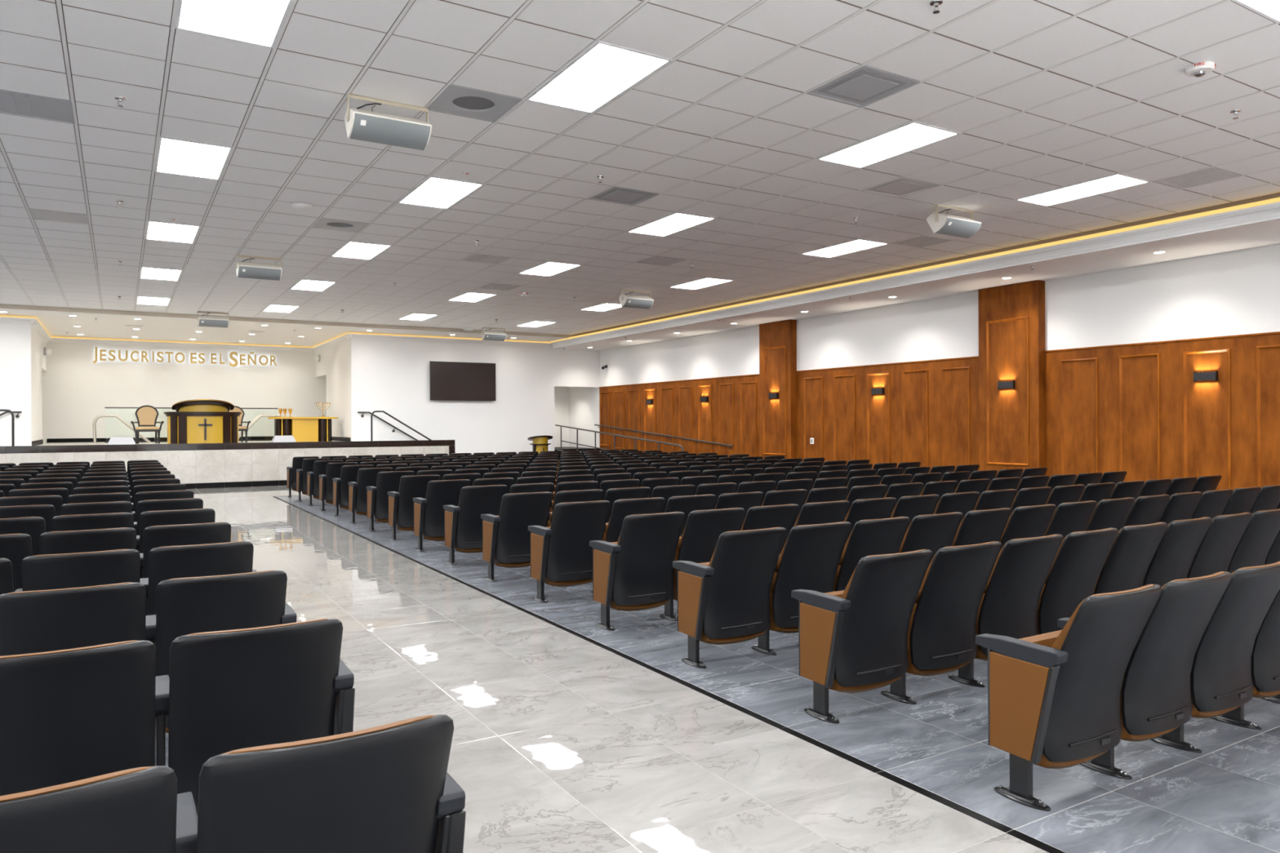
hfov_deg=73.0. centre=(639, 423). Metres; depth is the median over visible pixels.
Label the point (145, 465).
seat
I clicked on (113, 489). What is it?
seat
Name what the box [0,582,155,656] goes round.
seat
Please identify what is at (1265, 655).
seat
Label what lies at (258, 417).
steel rail
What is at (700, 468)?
seat
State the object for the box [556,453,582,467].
seat
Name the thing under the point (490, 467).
seat
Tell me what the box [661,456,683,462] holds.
seat
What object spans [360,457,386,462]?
seat
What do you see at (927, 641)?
seat cushion
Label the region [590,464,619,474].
seat
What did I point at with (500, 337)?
speaker grille
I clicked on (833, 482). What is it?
seat
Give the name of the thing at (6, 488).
seat
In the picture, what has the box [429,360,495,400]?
television
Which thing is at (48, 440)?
baseboard
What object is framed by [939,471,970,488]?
seat
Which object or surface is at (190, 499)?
cushion
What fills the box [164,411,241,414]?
countertop
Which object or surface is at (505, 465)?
seat
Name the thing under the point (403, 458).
seat
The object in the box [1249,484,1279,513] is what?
seat
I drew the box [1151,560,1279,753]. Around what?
seat
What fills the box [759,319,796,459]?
pillar
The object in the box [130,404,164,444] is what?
armchair
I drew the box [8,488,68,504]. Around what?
seat
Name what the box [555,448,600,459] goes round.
ramp
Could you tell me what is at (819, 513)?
seat
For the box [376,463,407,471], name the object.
seat
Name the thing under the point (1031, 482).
seat
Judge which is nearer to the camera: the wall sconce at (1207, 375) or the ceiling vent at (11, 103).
the ceiling vent at (11, 103)
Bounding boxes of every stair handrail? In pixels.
[0,411,22,417]
[357,411,417,439]
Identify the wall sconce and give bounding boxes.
[645,399,653,404]
[699,396,708,402]
[768,392,778,399]
[871,387,884,395]
[997,380,1015,389]
[1193,370,1217,382]
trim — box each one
[0,315,35,324]
[30,317,50,342]
[47,336,315,352]
[312,332,351,352]
[346,332,552,348]
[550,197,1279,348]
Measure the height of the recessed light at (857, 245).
0.019 m
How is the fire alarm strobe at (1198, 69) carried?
attached to the ceiling at (1041, 95)
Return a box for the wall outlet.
[810,437,813,444]
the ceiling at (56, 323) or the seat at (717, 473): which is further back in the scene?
the ceiling at (56, 323)
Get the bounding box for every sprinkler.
[114,96,125,106]
[115,200,124,207]
[596,175,604,182]
[929,0,942,13]
[1230,109,1240,119]
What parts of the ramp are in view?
sill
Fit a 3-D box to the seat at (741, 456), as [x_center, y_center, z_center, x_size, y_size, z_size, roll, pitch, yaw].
[1.917,1.027,17.645,0.615,0.814,0.480,0,0,-31]
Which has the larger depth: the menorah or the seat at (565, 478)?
the menorah
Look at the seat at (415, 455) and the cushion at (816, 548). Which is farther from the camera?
the seat at (415, 455)
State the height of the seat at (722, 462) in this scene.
0.814 m
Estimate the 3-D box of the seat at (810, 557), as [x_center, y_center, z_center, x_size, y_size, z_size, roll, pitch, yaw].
[1.020,1.031,5.542,0.584,0.814,0.493,0,0,-31]
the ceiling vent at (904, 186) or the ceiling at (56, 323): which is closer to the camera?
the ceiling vent at (904, 186)
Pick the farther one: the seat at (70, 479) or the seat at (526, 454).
the seat at (526, 454)
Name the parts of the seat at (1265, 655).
leg, floor plate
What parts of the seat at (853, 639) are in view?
panel, armrest, leg, floor plate, shell handle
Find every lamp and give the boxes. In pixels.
[43,347,51,355]
[314,355,320,361]
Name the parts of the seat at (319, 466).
panel, leg, armrest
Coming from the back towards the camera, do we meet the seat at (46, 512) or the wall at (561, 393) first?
the wall at (561, 393)
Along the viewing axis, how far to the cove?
12.79 m
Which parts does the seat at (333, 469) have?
panel, leg, armrest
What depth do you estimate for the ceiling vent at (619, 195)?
9.73 m
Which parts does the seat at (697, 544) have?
floor plate, leg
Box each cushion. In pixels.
[0,516,35,519]
[0,640,137,658]
[0,766,152,801]
[1,504,46,506]
[8,582,130,593]
[34,549,127,555]
[49,527,128,532]
[60,512,121,515]
[75,501,122,503]
[77,492,124,494]
[142,489,188,492]
[147,508,204,511]
[151,497,196,500]
[152,522,218,526]
[159,541,244,547]
[170,569,274,579]
[187,617,328,635]
[222,715,435,754]
[325,500,339,503]
[339,504,355,509]
[355,510,374,515]
[374,516,388,522]
[396,524,413,531]
[422,528,444,541]
[454,506,482,552]
[494,515,530,568]
[544,526,592,586]
[547,511,551,527]
[550,500,604,526]
[602,522,608,541]
[605,497,660,534]
[609,542,669,611]
[617,511,678,544]
[673,536,681,600]
[677,507,738,551]
[698,561,765,644]
[708,527,780,566]
[714,491,759,509]
[740,503,795,530]
[761,488,804,506]
[769,554,799,633]
[774,521,846,573]
[823,590,903,693]
[833,564,840,591]
[838,516,904,565]
[841,549,926,598]
[844,497,893,521]
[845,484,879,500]
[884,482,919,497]
[890,494,933,518]
[906,604,972,675]
[915,541,996,604]
[933,491,976,514]
[975,593,987,661]
[983,533,1057,593]
[1019,630,1106,768]
[1036,583,1045,635]
[1044,528,1113,583]
[1051,584,1155,649]
[1099,522,1162,574]
[1120,673,1178,742]
[1161,571,1225,589]
[1167,516,1208,526]
[1190,690,1240,718]
[1231,560,1279,574]
[1252,685,1279,698]
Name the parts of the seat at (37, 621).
armrest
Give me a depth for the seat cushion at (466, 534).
8.93 m
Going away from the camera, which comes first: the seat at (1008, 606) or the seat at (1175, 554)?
the seat at (1008, 606)
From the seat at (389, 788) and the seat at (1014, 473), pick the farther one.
the seat at (1014, 473)
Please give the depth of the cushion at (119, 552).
4.32 m
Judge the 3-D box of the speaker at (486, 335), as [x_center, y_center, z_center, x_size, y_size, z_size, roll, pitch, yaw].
[-3.890,-2.380,23.005,0.644,0.333,0.313,0,0,-31]
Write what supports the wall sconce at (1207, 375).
attached to the wall at (1124, 348)
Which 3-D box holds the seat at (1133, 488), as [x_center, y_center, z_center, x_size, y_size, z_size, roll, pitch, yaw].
[5.056,1.012,9.258,0.584,0.814,0.493,0,0,-31]
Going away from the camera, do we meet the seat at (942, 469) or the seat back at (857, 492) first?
the seat back at (857, 492)
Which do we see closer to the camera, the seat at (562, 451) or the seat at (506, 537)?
the seat at (506, 537)
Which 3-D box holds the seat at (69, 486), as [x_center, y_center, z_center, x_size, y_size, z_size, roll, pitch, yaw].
[-6.721,1.067,9.867,0.584,0.814,0.493,0,0,-31]
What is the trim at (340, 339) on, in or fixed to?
attached to the wall at (334, 363)
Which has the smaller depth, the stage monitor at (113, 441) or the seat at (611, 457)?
the seat at (611, 457)
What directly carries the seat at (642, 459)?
on the floor at (571, 734)
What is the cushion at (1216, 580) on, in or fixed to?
on the seat at (1155, 697)
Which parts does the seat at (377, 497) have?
panel, leg, armrest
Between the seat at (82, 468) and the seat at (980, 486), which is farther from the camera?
the seat at (82, 468)
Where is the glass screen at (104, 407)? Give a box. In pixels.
[104,407,278,442]
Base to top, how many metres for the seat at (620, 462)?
0.814 m
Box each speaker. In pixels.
[197,311,229,327]
[235,254,282,280]
[344,93,431,151]
[480,327,506,341]
[618,289,653,309]
[926,204,981,238]
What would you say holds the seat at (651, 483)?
on the floor at (571, 734)
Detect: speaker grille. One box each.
[198,319,228,327]
[237,266,281,280]
[349,113,431,150]
[483,333,506,341]
[622,298,653,309]
[936,217,981,238]
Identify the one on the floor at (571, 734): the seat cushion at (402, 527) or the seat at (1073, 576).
the seat at (1073, 576)
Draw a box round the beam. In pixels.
[0,303,572,337]
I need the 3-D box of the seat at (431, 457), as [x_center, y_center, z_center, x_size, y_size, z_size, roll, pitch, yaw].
[-4.411,1.056,17.681,0.584,0.814,0.493,0,0,-31]
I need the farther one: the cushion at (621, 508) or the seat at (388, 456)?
the seat at (388, 456)
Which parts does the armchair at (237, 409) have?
frame, leg, leg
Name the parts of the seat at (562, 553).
panel, leg, armrest, floor plate, shell handle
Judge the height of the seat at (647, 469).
0.814 m
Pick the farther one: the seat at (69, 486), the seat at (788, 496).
the seat at (69, 486)
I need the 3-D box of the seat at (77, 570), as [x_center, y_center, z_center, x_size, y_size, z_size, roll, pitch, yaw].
[-2.855,1.049,4.492,0.584,0.814,0.493,0,0,-31]
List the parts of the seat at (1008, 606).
leg, floor plate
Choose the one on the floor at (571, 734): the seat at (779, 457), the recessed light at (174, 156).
the seat at (779, 457)
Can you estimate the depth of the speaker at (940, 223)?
10.22 m
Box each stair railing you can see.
[0,408,14,445]
[370,410,431,440]
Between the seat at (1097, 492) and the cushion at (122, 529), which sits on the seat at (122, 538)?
the cushion at (122, 529)
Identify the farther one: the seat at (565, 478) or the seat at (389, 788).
the seat at (565, 478)
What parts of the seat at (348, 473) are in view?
panel, leg, armrest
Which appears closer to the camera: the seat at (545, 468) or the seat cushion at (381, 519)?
the seat cushion at (381, 519)
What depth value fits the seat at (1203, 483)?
9.88 m
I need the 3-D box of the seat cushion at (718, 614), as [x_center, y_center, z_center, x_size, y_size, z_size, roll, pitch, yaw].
[0.554,1.095,5.326,0.444,0.490,0.186,0,0,-31]
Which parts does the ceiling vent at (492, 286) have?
plate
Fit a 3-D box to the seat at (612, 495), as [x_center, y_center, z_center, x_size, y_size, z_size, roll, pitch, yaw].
[-0.223,1.037,8.646,0.584,0.814,0.493,0,0,-31]
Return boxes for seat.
[0,462,16,468]
[0,465,8,471]
[0,470,39,478]
[0,474,32,483]
[0,478,24,489]
[0,484,15,497]
[0,490,4,497]
[0,495,62,516]
[0,504,55,532]
[0,516,45,555]
[0,533,32,591]
[0,558,22,595]
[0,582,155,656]
[0,640,169,795]
[0,765,197,852]
[4,467,44,474]
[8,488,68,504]
[12,464,49,470]
[18,462,53,467]
[19,481,73,495]
[21,549,148,598]
[28,476,77,488]
[35,472,80,483]
[39,527,142,578]
[41,469,83,478]
[47,466,85,476]
[51,512,139,551]
[52,463,88,472]
[56,461,89,469]
[60,501,137,533]
[67,492,134,520]
[72,485,133,511]
[77,480,132,502]
[80,475,130,495]
[84,471,129,489]
[86,468,128,484]
[88,465,128,480]
[90,462,128,477]
[92,460,127,474]
[127,459,158,474]
[128,462,160,466]
[128,464,164,480]
[128,466,167,484]
[129,470,170,489]
[130,474,175,496]
[132,478,180,511]
[133,483,186,522]
[134,489,194,535]
[137,497,203,552]
[139,508,215,578]
[142,522,231,615]
[147,541,256,648]
[155,569,297,733]
[168,617,355,814]
[196,714,466,852]
[286,456,319,497]
[296,457,330,501]
[306,460,342,506]
[319,462,357,511]
[320,455,346,460]
[332,457,359,462]
[332,464,373,516]
[345,459,373,465]
[347,467,392,524]
[348,455,373,459]
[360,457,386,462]
[360,461,389,467]
[366,471,414,531]
[374,454,399,458]
[375,458,402,464]
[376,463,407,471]
[387,474,439,541]
[388,456,413,461]
[391,460,420,466]
[395,466,428,475]
[400,453,423,457]
[404,457,431,463]
[409,462,439,470]
[413,479,470,551]
[415,455,439,460]
[417,469,453,479]
[422,459,449,466]
[425,453,448,457]
[431,465,462,474]
[432,457,457,462]
[441,454,465,459]
[441,462,471,469]
[442,473,480,486]
[443,484,507,565]
[449,453,471,457]
[451,458,478,465]
[454,468,488,478]
[459,456,484,462]
[464,464,495,472]
[466,454,489,458]
[472,461,501,467]
[472,477,514,493]
[473,452,494,456]
[480,457,506,464]
[480,491,552,582]
[483,471,519,484]
[486,455,510,461]
[490,466,524,477]
[491,453,513,457]
[496,452,516,455]
[497,463,527,471]
[502,460,529,466]
[507,457,533,463]
[509,482,554,493]
[511,455,534,461]
[515,453,537,457]
[515,475,555,484]
[518,451,538,456]
[520,470,555,477]
[525,466,556,471]
[528,462,557,466]
[528,500,609,603]
[531,459,558,463]
[533,457,558,460]
[536,454,559,457]
[537,453,559,455]
[539,450,559,453]
[546,488,603,527]
[549,480,598,511]
[551,474,594,501]
[553,469,591,492]
[554,465,588,485]
[555,458,584,475]
[555,462,586,479]
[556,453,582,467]
[556,456,583,471]
[557,452,581,464]
[558,450,579,462]
[581,449,599,454]
[582,451,602,456]
[582,453,604,458]
[584,455,607,462]
[586,457,610,465]
[587,461,614,469]
[589,511,684,631]
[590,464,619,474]
[591,497,664,593]
[592,467,624,480]
[595,472,631,488]
[599,479,639,500]
[600,449,619,453]
[603,451,622,455]
[604,486,650,522]
[605,453,626,457]
[608,454,631,461]
[612,457,635,464]
[616,460,641,468]
[620,448,638,453]
[620,462,648,473]
[623,450,642,454]
[626,466,657,479]
[627,452,647,457]
[631,454,653,460]
[632,471,666,487]
[636,456,660,463]
[640,477,679,497]
[643,459,667,466]
[644,450,662,454]
[648,452,668,457]
[649,462,676,471]
[651,484,694,513]
[654,453,675,459]
[657,466,687,477]
[659,507,744,621]
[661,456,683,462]
[664,494,715,536]
[667,470,700,485]
[668,458,693,466]
[669,451,688,456]
[672,527,786,668]
[676,453,696,458]
[677,461,703,471]
[680,475,716,495]
[684,455,706,462]
[688,464,716,476]
[693,457,716,465]
[695,482,736,509]
[697,453,717,457]
[701,469,732,483]
[704,460,729,469]
[706,454,728,461]
[714,491,763,530]
[716,474,751,493]
[717,457,740,464]
[717,463,745,475]
[728,453,749,460]
[730,459,755,468]
[733,467,763,481]
[736,480,775,506]
[740,503,799,554]
[741,456,763,463]
[746,462,772,473]
[751,472,785,490]
[751,521,851,655]
[755,458,778,467]
[761,488,807,526]
[764,455,784,462]
[764,466,792,479]
[772,462,797,472]
[775,479,813,503]
[779,457,802,466]
[785,471,817,489]
[791,549,932,724]
[792,465,820,479]
[794,500,849,526]
[798,461,822,472]
[803,457,824,470]
[804,486,848,503]
[811,477,848,488]
[816,470,847,479]
[820,464,847,471]
[822,460,846,466]
[833,516,909,591]
[844,484,887,518]
[844,497,896,544]
[845,459,869,470]
[845,463,872,477]
[845,468,875,487]
[845,475,880,499]
[872,462,897,475]
[875,467,903,484]
[879,474,912,494]
[880,541,1001,704]
[884,482,923,511]
[890,494,939,530]
[897,462,920,473]
[898,511,963,566]
[902,466,930,482]
[910,472,942,493]
[920,480,957,503]
[928,465,955,479]
[933,491,979,523]
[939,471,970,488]
[948,533,1063,687]
[951,507,1011,546]
[954,464,979,475]
[954,478,990,498]
[968,470,997,484]
[973,488,1017,510]
[974,584,1161,811]
[986,476,1020,490]
[995,468,1022,478]
[1000,503,1056,551]
[1010,486,1052,514]
[1015,475,1048,495]
[1019,467,1047,481]
[1036,528,1118,635]
[1044,500,1097,539]
[1045,473,1076,490]
[1045,484,1084,508]
[1057,571,1231,780]
[1072,472,1102,486]
[1078,482,1115,503]
[1085,497,1134,531]
[1093,522,1167,595]
[1098,471,1127,484]
[1109,480,1144,500]
[1123,494,1169,527]
[1137,478,1171,497]
[1142,516,1212,587]
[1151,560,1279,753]
[1159,491,1202,524]
[1165,476,1197,496]
[1186,512,1252,578]
[1191,475,1221,493]
[1191,488,1233,519]
[1210,589,1279,729]
[1222,486,1261,515]
[1227,508,1279,573]
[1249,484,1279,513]
[1261,694,1279,703]
[1264,529,1279,564]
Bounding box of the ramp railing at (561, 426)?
[555,424,684,451]
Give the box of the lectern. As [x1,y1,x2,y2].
[527,435,552,453]
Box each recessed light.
[135,296,171,306]
[139,266,182,280]
[144,219,200,243]
[154,136,233,180]
[173,0,293,48]
[262,304,300,312]
[289,279,336,291]
[330,240,391,259]
[397,176,484,208]
[399,313,437,320]
[448,292,496,302]
[516,320,555,327]
[518,261,582,276]
[524,40,672,113]
[579,302,621,311]
[626,212,716,236]
[669,277,733,289]
[801,239,888,257]
[816,120,960,168]
[1000,276,1012,279]
[1015,173,1151,206]
[1151,251,1167,253]
[1231,0,1279,23]
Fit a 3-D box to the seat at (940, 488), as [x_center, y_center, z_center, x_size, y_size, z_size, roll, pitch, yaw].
[3.107,1.021,9.368,0.584,0.814,0.493,0,0,-31]
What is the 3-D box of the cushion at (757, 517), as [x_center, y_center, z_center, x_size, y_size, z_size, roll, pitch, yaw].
[0.990,0.781,6.683,0.460,0.314,0.228,0,0,-31]
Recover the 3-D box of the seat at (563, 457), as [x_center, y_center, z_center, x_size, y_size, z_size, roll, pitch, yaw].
[-1.434,1.042,16.906,0.584,0.814,0.493,0,0,-31]
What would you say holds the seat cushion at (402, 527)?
on the seat at (401, 504)
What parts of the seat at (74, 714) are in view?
leg, armrest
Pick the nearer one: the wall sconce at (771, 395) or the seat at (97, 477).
the seat at (97, 477)
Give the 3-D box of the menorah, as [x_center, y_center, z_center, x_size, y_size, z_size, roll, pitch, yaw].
[-8.643,-0.380,23.595,0.374,0.396,0.110,0,0,-31]
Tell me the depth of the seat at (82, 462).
15.31 m
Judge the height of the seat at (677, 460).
0.814 m
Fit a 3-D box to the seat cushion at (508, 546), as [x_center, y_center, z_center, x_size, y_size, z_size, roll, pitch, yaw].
[-1.149,1.103,8.153,0.444,0.490,0.186,0,0,-31]
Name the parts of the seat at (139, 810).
armrest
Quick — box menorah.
[315,402,330,417]
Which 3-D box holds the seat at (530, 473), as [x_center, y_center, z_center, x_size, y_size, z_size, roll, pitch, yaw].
[-1.465,1.043,11.750,0.584,0.814,0.493,0,0,-31]
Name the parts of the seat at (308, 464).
panel, armrest, leg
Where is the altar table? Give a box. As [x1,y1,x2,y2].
[267,417,337,441]
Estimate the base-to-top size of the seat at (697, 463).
0.814 m
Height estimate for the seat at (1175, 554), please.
0.814 m
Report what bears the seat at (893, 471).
on the floor at (571, 734)
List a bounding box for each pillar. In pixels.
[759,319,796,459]
[977,280,1044,473]
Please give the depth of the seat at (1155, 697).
3.54 m
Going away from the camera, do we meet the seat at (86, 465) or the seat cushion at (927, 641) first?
the seat cushion at (927, 641)
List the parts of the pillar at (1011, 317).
panel moulding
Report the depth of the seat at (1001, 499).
7.95 m
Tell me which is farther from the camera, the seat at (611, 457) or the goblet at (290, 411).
the goblet at (290, 411)
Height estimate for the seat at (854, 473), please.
0.814 m
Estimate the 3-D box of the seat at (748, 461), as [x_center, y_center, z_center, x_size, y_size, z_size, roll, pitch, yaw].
[1.650,1.028,14.911,0.584,0.814,0.493,0,0,-31]
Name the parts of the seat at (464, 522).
panel, leg, floor plate, armrest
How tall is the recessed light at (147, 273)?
0.019 m
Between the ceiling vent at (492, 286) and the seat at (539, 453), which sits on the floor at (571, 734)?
the seat at (539, 453)
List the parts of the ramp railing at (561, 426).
post, rail, post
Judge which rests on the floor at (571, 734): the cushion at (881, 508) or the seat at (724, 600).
the seat at (724, 600)
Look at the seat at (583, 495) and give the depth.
8.19 m
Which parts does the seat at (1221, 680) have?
leg, floor plate, shell handle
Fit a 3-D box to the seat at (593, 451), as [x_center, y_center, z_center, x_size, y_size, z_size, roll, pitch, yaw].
[-1.295,1.042,20.842,0.584,0.814,0.493,0,0,-31]
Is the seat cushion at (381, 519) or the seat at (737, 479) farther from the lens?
the seat cushion at (381, 519)
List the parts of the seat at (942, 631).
leg, floor plate, shell handle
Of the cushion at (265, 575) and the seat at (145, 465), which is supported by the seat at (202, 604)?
the cushion at (265, 575)
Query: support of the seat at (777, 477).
on the floor at (571, 734)
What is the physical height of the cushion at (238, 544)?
0.314 m
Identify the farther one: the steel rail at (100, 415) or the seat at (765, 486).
the steel rail at (100, 415)
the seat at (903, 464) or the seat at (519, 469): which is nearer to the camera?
the seat at (519, 469)
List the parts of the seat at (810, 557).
leg, floor plate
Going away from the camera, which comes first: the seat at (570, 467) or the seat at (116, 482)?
the seat at (116, 482)
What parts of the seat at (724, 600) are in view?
panel, leg, armrest, floor plate, shell handle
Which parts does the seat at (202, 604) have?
armrest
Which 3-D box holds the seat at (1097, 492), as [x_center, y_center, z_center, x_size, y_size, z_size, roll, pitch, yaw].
[4.596,1.014,8.981,0.584,0.814,0.493,0,0,-31]
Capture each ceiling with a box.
[0,0,1279,334]
[0,308,566,346]
[552,218,1279,351]
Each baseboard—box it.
[31,439,43,445]
[46,435,274,442]
[332,436,351,441]
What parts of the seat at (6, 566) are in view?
armrest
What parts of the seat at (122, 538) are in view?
armrest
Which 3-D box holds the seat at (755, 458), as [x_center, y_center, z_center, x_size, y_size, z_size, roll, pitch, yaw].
[2.003,1.026,16.408,0.584,0.814,0.493,0,0,-31]
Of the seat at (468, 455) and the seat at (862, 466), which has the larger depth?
the seat at (468, 455)
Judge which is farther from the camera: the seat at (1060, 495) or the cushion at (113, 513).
the seat at (1060, 495)
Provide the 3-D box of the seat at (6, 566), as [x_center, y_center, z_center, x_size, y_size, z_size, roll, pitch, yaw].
[-3.316,1.051,4.214,0.584,0.814,0.493,0,0,-31]
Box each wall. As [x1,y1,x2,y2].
[0,315,31,446]
[31,325,46,441]
[41,336,326,442]
[315,339,351,437]
[350,332,599,454]
[554,386,568,447]
[568,244,1279,490]
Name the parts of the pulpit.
counter moulding, panel, cross arm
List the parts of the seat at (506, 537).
panel, leg, floor plate, armrest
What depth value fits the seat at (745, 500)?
7.80 m
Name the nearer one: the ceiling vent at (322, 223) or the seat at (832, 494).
the seat at (832, 494)
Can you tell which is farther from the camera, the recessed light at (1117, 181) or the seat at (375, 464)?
the seat at (375, 464)
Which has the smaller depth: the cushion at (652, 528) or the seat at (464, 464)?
the cushion at (652, 528)
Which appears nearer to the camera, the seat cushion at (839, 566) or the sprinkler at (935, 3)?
the sprinkler at (935, 3)
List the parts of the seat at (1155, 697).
armrest, leg, floor plate, shell handle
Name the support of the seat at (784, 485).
on the floor at (571, 734)
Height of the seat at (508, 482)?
0.814 m
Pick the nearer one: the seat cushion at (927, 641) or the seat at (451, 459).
the seat cushion at (927, 641)
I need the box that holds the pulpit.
[164,399,241,444]
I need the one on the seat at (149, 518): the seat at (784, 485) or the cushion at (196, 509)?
the cushion at (196, 509)
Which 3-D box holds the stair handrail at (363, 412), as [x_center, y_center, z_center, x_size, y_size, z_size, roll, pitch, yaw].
[-6.714,0.155,23.503,1.865,0.957,0.076,0,0,-31]
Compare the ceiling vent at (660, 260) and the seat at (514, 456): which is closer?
the ceiling vent at (660, 260)
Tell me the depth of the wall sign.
25.33 m
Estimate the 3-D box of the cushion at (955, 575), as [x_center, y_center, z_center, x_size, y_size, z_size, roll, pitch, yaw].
[1.665,0.778,4.522,0.460,0.314,0.228,0,0,-31]
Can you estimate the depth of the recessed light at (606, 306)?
19.00 m
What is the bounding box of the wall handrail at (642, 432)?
[594,424,733,448]
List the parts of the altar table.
panel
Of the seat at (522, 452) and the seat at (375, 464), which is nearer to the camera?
the seat at (375, 464)
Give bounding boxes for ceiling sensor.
[290,202,313,209]
[462,327,473,330]
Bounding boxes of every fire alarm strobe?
[519,292,528,296]
[1184,61,1215,77]
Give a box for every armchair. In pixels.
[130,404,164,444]
[228,405,250,442]
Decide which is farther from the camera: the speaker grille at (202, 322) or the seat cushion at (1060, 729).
the speaker grille at (202, 322)
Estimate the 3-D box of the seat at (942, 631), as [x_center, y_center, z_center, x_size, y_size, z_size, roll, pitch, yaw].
[1.588,1.028,4.600,0.584,0.814,0.493,0,0,-31]
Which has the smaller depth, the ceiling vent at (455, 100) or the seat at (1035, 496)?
the ceiling vent at (455, 100)
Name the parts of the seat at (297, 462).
panel, leg, armrest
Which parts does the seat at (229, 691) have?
armrest, leg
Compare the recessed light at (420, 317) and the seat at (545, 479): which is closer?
the seat at (545, 479)
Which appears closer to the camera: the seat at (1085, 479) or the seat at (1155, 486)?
the seat at (1155, 486)
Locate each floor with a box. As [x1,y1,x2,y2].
[36,440,343,445]
[165,484,1279,852]
[554,446,588,451]
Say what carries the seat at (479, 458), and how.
on the floor at (571, 734)
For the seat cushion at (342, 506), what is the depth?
13.65 m
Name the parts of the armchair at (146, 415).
leg, frame, seat rail, leg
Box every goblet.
[278,408,282,417]
[288,408,292,417]
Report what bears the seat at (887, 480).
on the floor at (571, 734)
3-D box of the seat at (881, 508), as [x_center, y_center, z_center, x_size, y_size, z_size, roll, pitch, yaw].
[1.834,1.027,7.316,0.584,0.814,0.493,0,0,-31]
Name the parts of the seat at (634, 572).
panel, leg, floor plate, armrest, shell handle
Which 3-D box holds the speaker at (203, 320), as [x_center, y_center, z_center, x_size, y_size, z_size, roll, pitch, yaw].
[-9.639,-2.353,19.541,0.644,0.333,0.313,0,0,-31]
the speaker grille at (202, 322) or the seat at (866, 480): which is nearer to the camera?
the seat at (866, 480)
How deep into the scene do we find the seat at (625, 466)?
13.59 m
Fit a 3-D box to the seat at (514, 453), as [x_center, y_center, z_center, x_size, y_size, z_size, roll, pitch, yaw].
[-3.137,1.050,19.733,0.584,0.814,0.493,0,0,-31]
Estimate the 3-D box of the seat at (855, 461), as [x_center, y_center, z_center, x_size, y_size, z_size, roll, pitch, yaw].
[3.620,1.019,14.819,0.615,0.814,0.480,0,0,-31]
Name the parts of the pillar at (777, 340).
panel moulding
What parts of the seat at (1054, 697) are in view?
panel, armrest, floor plate, leg, shell handle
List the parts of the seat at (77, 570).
armrest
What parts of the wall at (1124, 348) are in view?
panel moulding, panel moulding, panel moulding, panel moulding, panel moulding, panel moulding, panel moulding, panel moulding, panel moulding, panel moulding, panel moulding, panel moulding, panel moulding, panel moulding, panel moulding, panel moulding, panel moulding, panel moulding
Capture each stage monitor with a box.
[107,437,135,444]
[271,435,296,442]
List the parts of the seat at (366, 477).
panel, leg, armrest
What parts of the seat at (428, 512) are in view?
panel, leg, armrest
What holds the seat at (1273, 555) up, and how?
on the floor at (571, 734)
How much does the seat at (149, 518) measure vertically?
0.814 m
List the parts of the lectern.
panel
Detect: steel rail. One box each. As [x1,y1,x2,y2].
[93,414,151,443]
[238,414,281,439]
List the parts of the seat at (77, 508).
armrest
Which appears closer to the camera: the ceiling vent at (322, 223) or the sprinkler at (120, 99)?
the sprinkler at (120, 99)
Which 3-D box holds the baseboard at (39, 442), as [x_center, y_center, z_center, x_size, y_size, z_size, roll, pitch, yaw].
[-14.505,0.456,20.838,0.015,0.110,3.130,0,0,-31]
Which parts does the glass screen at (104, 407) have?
cap rail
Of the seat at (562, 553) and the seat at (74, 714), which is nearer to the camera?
the seat at (74, 714)
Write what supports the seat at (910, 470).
on the floor at (571, 734)
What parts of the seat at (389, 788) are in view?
leg, armrest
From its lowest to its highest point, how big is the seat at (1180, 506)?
0.814 m
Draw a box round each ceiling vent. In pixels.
[0,88,75,124]
[27,208,89,224]
[311,217,368,232]
[426,84,523,122]
[462,253,511,264]
[480,283,521,290]
[588,186,659,205]
[635,255,686,266]
[806,65,919,107]
[861,177,941,197]
[891,235,952,247]
[1152,166,1242,189]
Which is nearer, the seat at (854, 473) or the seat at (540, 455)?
the seat at (854, 473)
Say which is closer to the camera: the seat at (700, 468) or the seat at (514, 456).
the seat at (700, 468)
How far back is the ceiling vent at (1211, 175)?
9.13 m
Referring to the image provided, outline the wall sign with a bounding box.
[93,346,276,366]
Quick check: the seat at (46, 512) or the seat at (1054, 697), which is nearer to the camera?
the seat at (1054, 697)
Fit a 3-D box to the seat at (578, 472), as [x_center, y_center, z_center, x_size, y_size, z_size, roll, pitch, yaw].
[-1.005,1.040,12.028,0.584,0.814,0.493,0,0,-31]
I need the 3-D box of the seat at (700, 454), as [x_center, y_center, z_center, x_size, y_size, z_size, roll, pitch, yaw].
[1.349,1.029,18.588,0.615,0.814,0.480,0,0,-31]
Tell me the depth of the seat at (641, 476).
11.16 m
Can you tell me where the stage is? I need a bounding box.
[0,440,454,488]
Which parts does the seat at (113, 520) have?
armrest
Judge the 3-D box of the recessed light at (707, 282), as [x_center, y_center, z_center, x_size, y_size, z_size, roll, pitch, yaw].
[1.109,-2.570,15.866,0.600,0.019,1.209,0,0,-31]
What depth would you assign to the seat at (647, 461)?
15.09 m
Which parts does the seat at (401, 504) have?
panel, leg, armrest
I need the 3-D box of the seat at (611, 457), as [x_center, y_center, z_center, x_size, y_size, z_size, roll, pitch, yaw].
[-0.513,1.038,17.461,0.584,0.814,0.493,0,0,-31]
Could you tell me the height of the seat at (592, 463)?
0.814 m
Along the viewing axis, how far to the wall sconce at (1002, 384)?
14.28 m

